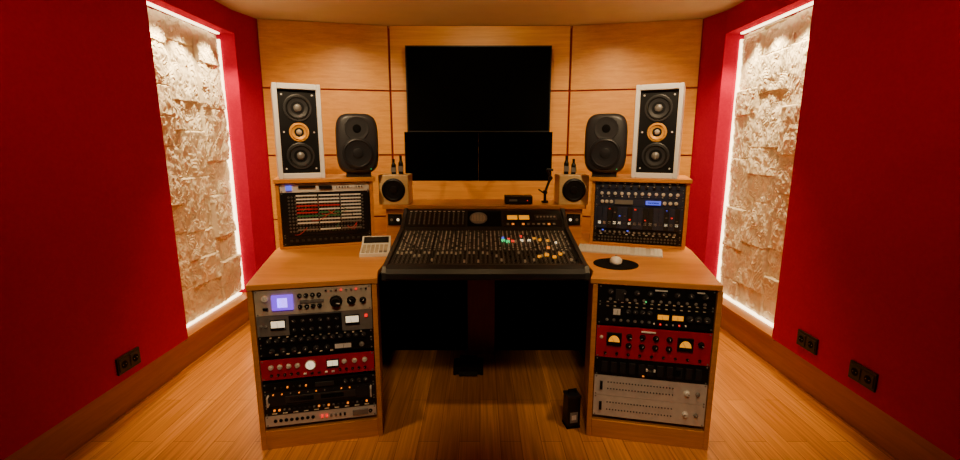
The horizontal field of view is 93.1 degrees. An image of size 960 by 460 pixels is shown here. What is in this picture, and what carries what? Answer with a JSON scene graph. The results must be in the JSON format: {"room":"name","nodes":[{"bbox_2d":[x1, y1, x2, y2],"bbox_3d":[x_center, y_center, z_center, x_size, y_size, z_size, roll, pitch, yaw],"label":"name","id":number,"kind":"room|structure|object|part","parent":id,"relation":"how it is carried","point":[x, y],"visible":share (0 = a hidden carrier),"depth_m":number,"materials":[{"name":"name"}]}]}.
{"room":"studio","nodes":[
{"label":"studio","id":0,"kind":"room"},
{"bbox_2d":[0,0,275,459],"bbox_3d":[-1.923,0.098,0.572,0.455,2.300,6.290,0,10,0],"label":"wall","id":1,"kind":"structure","parent":0,"point":[90,276],"depth_m":2.06,"materials":[{"name":"paint"}]},
{"bbox_2d":[4,292,248,459],"bbox_3d":[-1.918,1.125,0.762,0.364,0.210,6.290,0,10,0],"label":"baseboard","id":2,"kind":"structure","parent":1,"relation":"attached to","point":[59,442],"depth_m":2.40,"materials":[{"name":"brown wood"}]},
{"bbox_2d":[115,347,140,375],"bbox_3d":[-1.752,0.653,2.271,0.015,0.086,0.146,0,10,0],"label":"wall socket","id":3,"kind":"object","parent":1,"relation":"attached to","point":[130,359],"visible":1,"depth_m":2.26,"materials":[{"name":"black plastic"}]},
{"bbox_2d":[147,7,241,324],"bbox_3d":[-1.886,-0.376,2.996,0.086,1.900,0.859,0,10,0],"label":"wall panel","id":4,"kind":"object","parent":1,"relation":"attached to","point":[192,106],"visible":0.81,"depth_m":3.02,"materials":[{"name":"stone"}]},
{"bbox_2d":[146,1,218,33],"bbox_3d":[-1.857,-1.318,2.818,0.025,0.009,0.820,0,10,0],"label":"strip light","id":5,"kind":"object","parent":4,"relation":"attached to","point":[148,3],"visible":1,"depth_m":2.81,"materials":[{"name":"white plastic"}]},
{"bbox_2d":[187,293,241,326],"bbox_3d":[-1.884,0.569,3.166,0.032,0.010,0.820,0,10,0],"label":"strip light","id":6,"kind":"object","parent":4,"relation":"attached to","point":[236,294],"visible":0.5,"depth_m":3.18,"materials":[{"name":"white plastic"}]},
{"bbox_2d":[217,39,243,288],"bbox_3d":[-1.883,-0.450,3.428,0.034,1.860,0.009,0,10,0],"label":"strip light","id":7,"kind":"object","parent":1,"relation":"attached to","point":[229,161],"visible":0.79,"depth_m":3.44,"materials":[{"name":"white plastic"}]},
{"bbox_2d":[64,320,895,459],"bbox_3d":[0.000,1.225,0.938,4.400,0.050,6.800,0,10,0],"label":"floor","id":8,"kind":"structure","parent":0,"point":[208,410],"depth_m":2.31,"materials":[{"name":"brown wood"}]},
{"bbox_2d":[453,355,482,375],"bbox_3d":[-0.070,0.824,2.766,0.180,0.075,0.140,0,10,0],"label":"foot pedal","id":9,"kind":"object","parent":8,"relation":"on","point":[466,365],"visible":1,"depth_m":2.74,"materials":[{"name":"grey metal"}]},
{"bbox_2d":[245,174,723,449],"bbox_3d":[0.014,0.306,2.557,2.536,1.170,1.283,0,10,0],"label":"desk","id":10,"kind":"object","parent":8,"relation":"on","point":[474,316],"depth_m":2.47,"materials":[{"name":"brown wood"}]},
{"bbox_2d":[271,82,324,178],"bbox_3d":[-1.050,-0.562,2.623,0.245,0.512,0.270,-5,12,-25],"label":"speaker","id":11,"kind":"object","parent":10,"relation":"on","point":[296,108],"visible":1,"depth_m":2.52},
{"bbox_3d":[-0.745,0.287,2.088,0.483,0.114,0.275,-2,11,-12],"label":"channel strip preamplifier","id":12,"kind":"part","parent":10,"relation":"part of","materials":[{"name":"grey metal"}]},
{"bbox_2d":[259,338,373,357],"bbox_3d":[-0.746,0.502,2.136,0.483,0.047,0.260,-2,11,-12],"label":"optical limiter","id":13,"kind":"object","parent":10,"relation":"in","point":[304,348],"visible":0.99,"depth_m":2.02,"materials":[{"name":"grey metal"}]},
{"bbox_2d":[258,328,372,346],"bbox_3d":[-0.746,0.456,2.128,0.483,0.042,0.258,-2,11,-12],"label":"parametric equalizer","id":14,"kind":"object","parent":13,"relation":"on","point":[360,333],"visible":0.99,"depth_m":2.01,"materials":[{"name":"grey metal"}]},
{"bbox_2d":[256,309,372,336],"bbox_3d":[-0.746,0.389,2.115,0.483,0.091,0.258,-2,11,-12],"label":"tube compressor","id":15,"kind":"object","parent":14,"relation":"on","point":[292,324],"visible":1,"depth_m":1.99,"materials":[{"name":"grey metal"}]},
{"bbox_2d":[260,348,374,380],"bbox_3d":[-0.746,0.589,2.152,0.483,0.094,0.259,-2,11,-12],"label":"bus compressor","id":16,"kind":"object","parent":10,"relation":"in","point":[355,360],"visible":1,"depth_m":2.04,"materials":[{"name":"red painted metal"},{"name":"brushed aluminium"},{"name":"white plastic"}]},
{"bbox_2d":[262,371,374,393],"bbox_3d":[-0.746,0.673,2.168,0.483,0.042,0.257,-2,11,-12],"label":"rack audio unit","id":17,"kind":"object","parent":10,"relation":"in","point":[291,384],"visible":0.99,"depth_m":2.06,"materials":[{"name":"grey metal"}]},
{"bbox_2d":[265,395,375,416],"bbox_3d":[-0.747,0.782,2.190,0.483,0.042,0.254,-2,11,-12],"label":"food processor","id":18,"kind":"object","parent":10,"relation":"on","point":[359,401],"visible":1,"depth_m":2.07,"materials":[{"name":"grey metal"}]},
{"bbox_2d":[263,371,375,407],"bbox_3d":[-0.745,0.729,2.171,0.483,0.065,0.274,-2,11,-12],"label":"power conditioner","id":19,"kind":"object","parent":18,"relation":"on","point":[365,389],"visible":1,"depth_m":2.06,"materials":[{"name":"grey metal"}]},
{"bbox_3d":[-0.746,0.830,2.198,0.483,0.051,0.256,-2,11,-12],"label":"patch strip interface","id":20,"kind":"part","parent":10,"relation":"part of","materials":[{"name":"silver metal"}]},
{"bbox_2d":[279,182,368,192],"bbox_3d":[-0.919,-0.264,2.707,0.483,0.049,0.254,-3,11,-18],"label":"digital converter","id":21,"kind":"object","parent":10,"relation":"in","point":[324,186],"visible":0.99,"depth_m":2.59,"materials":[{"name":"metal"}]},
{"bbox_2d":[280,190,370,236],"bbox_3d":[-0.914,-0.114,2.720,0.483,0.247,0.285,-3,11,-18],"label":"bay","id":22,"kind":"object","parent":10,"relation":"in","point":[330,212],"visible":1,"depth_m":2.62,"materials":[{"name":"grey metal"}]},
{"bbox_2d":[284,232,370,245],"bbox_3d":[-0.919,0.031,2.761,0.483,0.049,0.254,-3,11,-18],"label":"panel","id":23,"kind":"object","parent":10,"relation":"on","point":[345,237],"visible":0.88,"depth_m":2.64,"materials":[{"name":"grey metal"}]},
{"bbox_2d":[335,113,378,176],"bbox_3d":[-0.737,-0.506,2.725,0.240,0.365,0.232,-3,11,-17],"label":"monitor speaker","id":24,"kind":"object","parent":10,"relation":"on","point":[356,134],"visible":1,"depth_m":2.62},
{"bbox_2d":[359,235,390,256],"bbox_3d":[-0.570,0.087,2.487,0.156,0.075,0.200,-1,11,-8],"label":"calculator","id":25,"kind":"object","parent":10,"relation":"on","point":[372,246],"visible":0.99,"depth_m":2.48,"materials":[{"name":"white plastic"}]},
{"bbox_2d":[388,214,401,224],"bbox_3d":[-0.529,-0.065,2.829,0.085,0.070,0.012,0,10,0],"label":"socket","id":26,"kind":"object","parent":10,"relation":"attached to","point":[393,219],"visible":0.96,"depth_m":2.82,"materials":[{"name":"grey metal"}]},
{"bbox_2d":[378,173,412,204],"bbox_3d":[-0.530,-0.260,2.872,0.182,0.182,0.191,0,10,0],"label":"speaker","id":27,"kind":"object","parent":10,"relation":"on","point":[394,189],"visible":1,"depth_m":2.79},
{"bbox_2d":[391,159,395,173],"bbox_3d":[-0.540,-0.397,2.845,0.030,0.095,0.030,0,10,0],"label":"bottle","id":28,"kind":"object","parent":27,"relation":"on","point":[393,165],"visible":0.94,"depth_m":2.83,"materials":[{"name":"brown glass"}]},
{"bbox_2d":[398,156,402,173],"bbox_3d":[-0.495,-0.406,2.843,0.030,0.115,0.030,0,10,0],"label":"bottle","id":29,"kind":"object","parent":27,"relation":"on","point":[400,164],"visible":0.94,"depth_m":2.83,"materials":[{"name":"brown glass"}]},
{"bbox_2d":[381,208,589,280],"bbox_3d":[0.026,0.061,2.460,0.972,0.267,0.733,0,10,0],"label":"mixing console","id":30,"kind":"object","parent":10,"relation":"on","point":[428,244],"visible":1,"depth_m":2.39,"materials":[{"name":"grey metal"}]},
{"bbox_2d":[504,195,532,203],"bbox_3d":[0.240,-0.192,2.866,0.170,0.050,0.114,0,10,0],"label":"box","id":31,"kind":"object","parent":10,"relation":"on","point":[508,199],"visible":1,"depth_m":2.81,"materials":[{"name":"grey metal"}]},
{"bbox_2d":[538,168,552,202],"bbox_3d":[0.418,-0.284,2.899,0.111,0.219,0.043,-7,12,-32],"label":"articulated arm","id":32,"kind":"object","parent":10,"relation":"on","point":[550,177],"visible":1,"depth_m":2.90},
{"bbox_2d":[554,173,588,204],"bbox_3d":[0.575,-0.260,2.872,0.182,0.182,0.191,0,10,0],"label":"speaker","id":33,"kind":"object","parent":10,"relation":"on","point":[569,189],"visible":0.99,"depth_m":2.79},
{"bbox_2d":[564,156,568,173],"bbox_3d":[0.540,-0.406,2.843,0.030,0.115,0.030,0,10,0],"label":"bottle","id":34,"kind":"object","parent":33,"relation":"on","point":[566,163],"visible":0.96,"depth_m":2.83,"materials":[{"name":"brown glass"}]},
{"bbox_2d":[571,159,575,173],"bbox_3d":[0.585,-0.397,2.845,0.030,0.095,0.030,0,10,0],"label":"bottle","id":35,"kind":"object","parent":33,"relation":"on","point":[573,165],"visible":0.96,"depth_m":2.83,"materials":[{"name":"brown glass"}]},
{"bbox_2d":[567,214,580,224],"bbox_3d":[0.581,-0.065,2.829,0.085,0.070,0.012,0,10,0],"label":"socket","id":36,"kind":"object","parent":10,"relation":"attached to","point":[572,219],"visible":0.91,"depth_m":2.82,"materials":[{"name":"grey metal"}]},
{"bbox_2d":[584,113,627,176],"bbox_3d":[0.755,-0.507,2.728,0.240,0.365,0.232,3,11,17],"label":"monitor speaker","id":37,"kind":"object","parent":10,"relation":"on","point":[606,134],"visible":1,"depth_m":2.63},
{"bbox_2d":[593,258,638,269],"bbox_3d":[0.670,0.167,2.248,0.216,0.004,0.216,0,10,0],"label":"mouse pad","id":38,"kind":"object","parent":10,"relation":"on","point":[605,262],"visible":0.86,"depth_m":2.23,"materials":[{"name":"black rubber"}]},
{"bbox_2d":[610,255,621,264],"bbox_3d":[0.674,0.145,2.254,0.060,0.037,0.110,3,11,15],"label":"computer mouse","id":39,"kind":"object","parent":38,"relation":"on","point":[615,260],"visible":1,"depth_m":2.22,"materials":[{"name":"white plastic"}]},
{"bbox_2d":[579,244,662,257],"bbox_3d":[0.765,0.111,2.502,0.444,0.022,0.120,4,11,19],"label":"keyboard","id":40,"kind":"object","parent":10,"relation":"on","point":[605,249],"visible":0.98,"depth_m":2.49,"materials":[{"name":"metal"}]},
{"bbox_2d":[593,234,680,245],"bbox_3d":[0.948,0.036,2.764,0.483,0.038,0.250,3,11,18],"label":"bay","id":41,"kind":"object","parent":10,"relation":"on","point":[599,237],"visible":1,"depth_m":2.65,"materials":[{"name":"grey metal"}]},
{"bbox_2d":[594,227,681,238],"bbox_3d":[0.947,-0.003,2.755,0.483,0.038,0.254,3,11,18],"label":"mixer","id":42,"kind":"object","parent":10,"relation":"in","point":[609,231],"visible":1,"depth_m":2.64,"materials":[{"name":"grey metal"}]},
{"bbox_2d":[594,205,683,231],"bbox_3d":[0.947,-0.088,2.739,0.483,0.131,0.254,3,11,18],"label":"rack","id":43,"kind":"object","parent":10,"relation":"in","point":[606,216],"visible":1,"depth_m":2.62,"materials":[{"name":"grey metal"}]},
{"bbox_2d":[595,197,683,207],"bbox_3d":[0.946,-0.178,2.721,0.483,0.047,0.257,3,11,18],"label":"rack-mounted equalizer","id":44,"kind":"object","parent":10,"relation":"in","point":[611,201],"visible":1,"depth_m":2.61,"materials":[{"name":"grey metal"}]},
{"bbox_2d":[595,189,684,199],"bbox_3d":[0.946,-0.224,2.713,0.483,0.042,0.257,3,11,18],"label":"mixer","id":45,"kind":"object","parent":10,"relation":"in","point":[603,192],"visible":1,"depth_m":2.60,"materials":[{"name":"grey metal"}]},
{"bbox_2d":[596,182,685,191],"bbox_3d":[0.946,-0.267,2.704,0.483,0.042,0.258,3,11,18],"label":"mixer","id":46,"kind":"object","parent":10,"relation":"in","point":[677,187],"visible":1,"depth_m":2.59,"materials":[{"name":"grey metal"}]},
{"bbox_2d":[593,394,704,426],"bbox_3d":[0.789,0.803,2.191,0.483,0.102,0.261,2,11,12],"label":"audio interface","id":47,"kind":"object","parent":10,"relation":"in","point":[607,405],"visible":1,"depth_m":2.08,"materials":[{"name":"metal"}]},
{"bbox_2d":[594,374,707,405],"bbox_3d":[0.789,0.703,2.172,0.483,0.098,0.261,2,11,12],"label":"audio interface","id":48,"kind":"object","parent":10,"relation":"in","point":[650,389],"visible":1,"depth_m":2.06,"materials":[{"name":"metal"}]},
{"bbox_2d":[595,356,708,384],"bbox_3d":[0.790,0.609,2.159,0.483,0.087,0.254,2,11,12],"label":"chassis","id":49,"kind":"object","parent":10,"relation":"in","point":[644,369],"visible":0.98,"depth_m":2.04,"materials":[{"name":"grey metal"}]},
{"bbox_2d":[596,323,712,365],"bbox_3d":[0.789,0.492,2.133,0.483,0.149,0.261,2,11,12],"label":"tube compressor","id":50,"kind":"object","parent":10,"relation":"in","point":[682,346],"visible":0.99,"depth_m":2.02,"materials":[{"name":"red painted metal"},{"name":"black plastic"},{"name":"glass"}]},
{"bbox_2d":[597,302,714,331],"bbox_3d":[0.789,0.361,2.108,0.483,0.096,0.262,2,11,12],"label":"channel","id":51,"kind":"object","parent":10,"relation":"in","point":[608,313],"visible":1,"depth_m":1.99,"materials":[{"name":"grey metal"}]},
{"bbox_2d":[598,284,716,309],"bbox_3d":[0.790,0.271,2.093,0.483,0.082,0.260,2,11,12],"label":"microphone preamplifier","id":52,"kind":"object","parent":10,"relation":"in","point":[608,293],"visible":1,"depth_m":1.98,"materials":[{"name":"grey metal"}]},
{"bbox_2d":[631,82,685,178],"bbox_3d":[1.033,-0.564,2.634,0.245,0.512,0.270,5,12,25],"label":"speaker","id":53,"kind":"object","parent":10,"relation":"on","point":[659,108],"visible":1,"depth_m":2.53},
{"bbox_2d":[562,388,580,428],"bbox_3d":[0.448,0.864,2.224,0.068,0.193,0.064,-2,11,-12],"label":"box","id":54,"kind":"object","parent":8,"relation":"on","point":[572,397],"visible":1,"depth_m":2.20,"materials":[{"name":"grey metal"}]},
{"bbox_2d":[257,19,702,248],"bbox_3d":[0.000,-0.504,3.834,4.400,2.300,0.376,0,10,0],"label":"wall","id":55,"kind":"structure","parent":0,"point":[357,68],"depth_m":3.66,"materials":[{"name":"brown wood"}]},
{"bbox_2d":[404,132,477,180],"bbox_3d":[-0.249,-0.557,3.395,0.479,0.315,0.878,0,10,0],"label":"computer monitor","id":56,"kind":"object","parent":55,"relation":"attached to","point":[429,156],"visible":0.97,"depth_m":2.96,"materials":[{"name":"black metal"}]},
{"bbox_2d":[405,45,551,131],"bbox_3d":[-0.012,-1.133,3.688,1.160,0.670,0.090,0,10,0],"label":"television","id":57,"kind":"object","parent":55,"relation":"attached to","point":[450,88],"visible":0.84,"depth_m":3.64,"materials":[{"name":"black metal"}]},
{"bbox_2d":[478,132,552,180],"bbox_3d":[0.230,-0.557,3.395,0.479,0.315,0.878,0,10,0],"label":"computer monitor","id":58,"kind":"object","parent":55,"relation":"attached to","point":[502,156],"visible":0.98,"depth_m":2.96,"materials":[{"name":"black metal"}]},
{"bbox_2d":[215,0,744,27],"bbox_3d":[0.000,-1.091,0.510,4.400,0.060,6.800,0,10,0],"label":"ceiling","id":59,"kind":"structure","parent":0,"point":[388,13],"depth_m":3.24,"materials":[{"name":"paint"}]},
{"bbox_2d":[685,0,959,459],"bbox_3d":[1.923,0.098,0.572,0.455,2.300,6.290,0,10,0],"label":"wall","id":60,"kind":"structure","parent":0,"point":[870,268],"depth_m":2.05,"materials":[{"name":"paint"}]},
{"bbox_2d":[717,39,743,281],"bbox_3d":[1.883,-0.450,3.428,0.034,1.860,0.009,0,10,0],"label":"strip light","id":61,"kind":"object","parent":60,"relation":"attached to","point":[737,88],"visible":0.57,"depth_m":3.41,"materials":[{"name":"white plastic"}]},
{"bbox_2d":[720,7,812,322],"bbox_3d":[1.891,-0.376,2.996,0.076,1.900,0.859,0,10,0],"label":"wall panel","id":62,"kind":"object","parent":60,"relation":"attached to","point":[774,55],"visible":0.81,"depth_m":3.01,"materials":[{"name":"stone"}]},
{"bbox_2d":[723,293,773,326],"bbox_3d":[1.884,0.569,3.166,0.032,0.010,0.820,0,10,0],"label":"strip light","id":63,"kind":"object","parent":62,"relation":"attached to","point":[748,310],"visible":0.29,"depth_m":3.18,"materials":[{"name":"white plastic"}]},
{"bbox_2d":[741,1,813,33],"bbox_3d":[1.857,-1.318,2.818,0.025,0.009,0.820,0,10,0],"label":"strip light","id":64,"kind":"object","parent":60,"relation":"attached to","point":[810,3],"visible":1,"depth_m":2.81,"materials":[{"name":"white plastic"}]},
{"bbox_2d":[796,329,818,354],"bbox_3d":[1.752,0.599,2.439,0.015,0.086,0.146,0,10,0],"label":"wall socket","id":65,"kind":"object","parent":60,"relation":"attached to","point":[805,340],"visible":1,"depth_m":2.43,"materials":[{"name":"black plastic"}]},
{"bbox_2d":[720,297,955,459],"bbox_3d":[1.918,1.125,0.762,0.364,0.210,6.290,0,10,0],"label":"baseboard","id":66,"kind":"structure","parent":60,"relation":"attached to","point":[900,442],"depth_m":2.36,"materials":[{"name":"brown wood"}]},
{"bbox_2d":[848,360,878,392],"bbox_3d":[1.752,0.667,2.086,0.015,0.086,0.146,0,10,0],"label":"wall socket","id":67,"kind":"object","parent":60,"relation":"attached to","point":[864,376],"visible":1,"depth_m":2.07,"materials":[{"name":"black plastic"}]}
]}

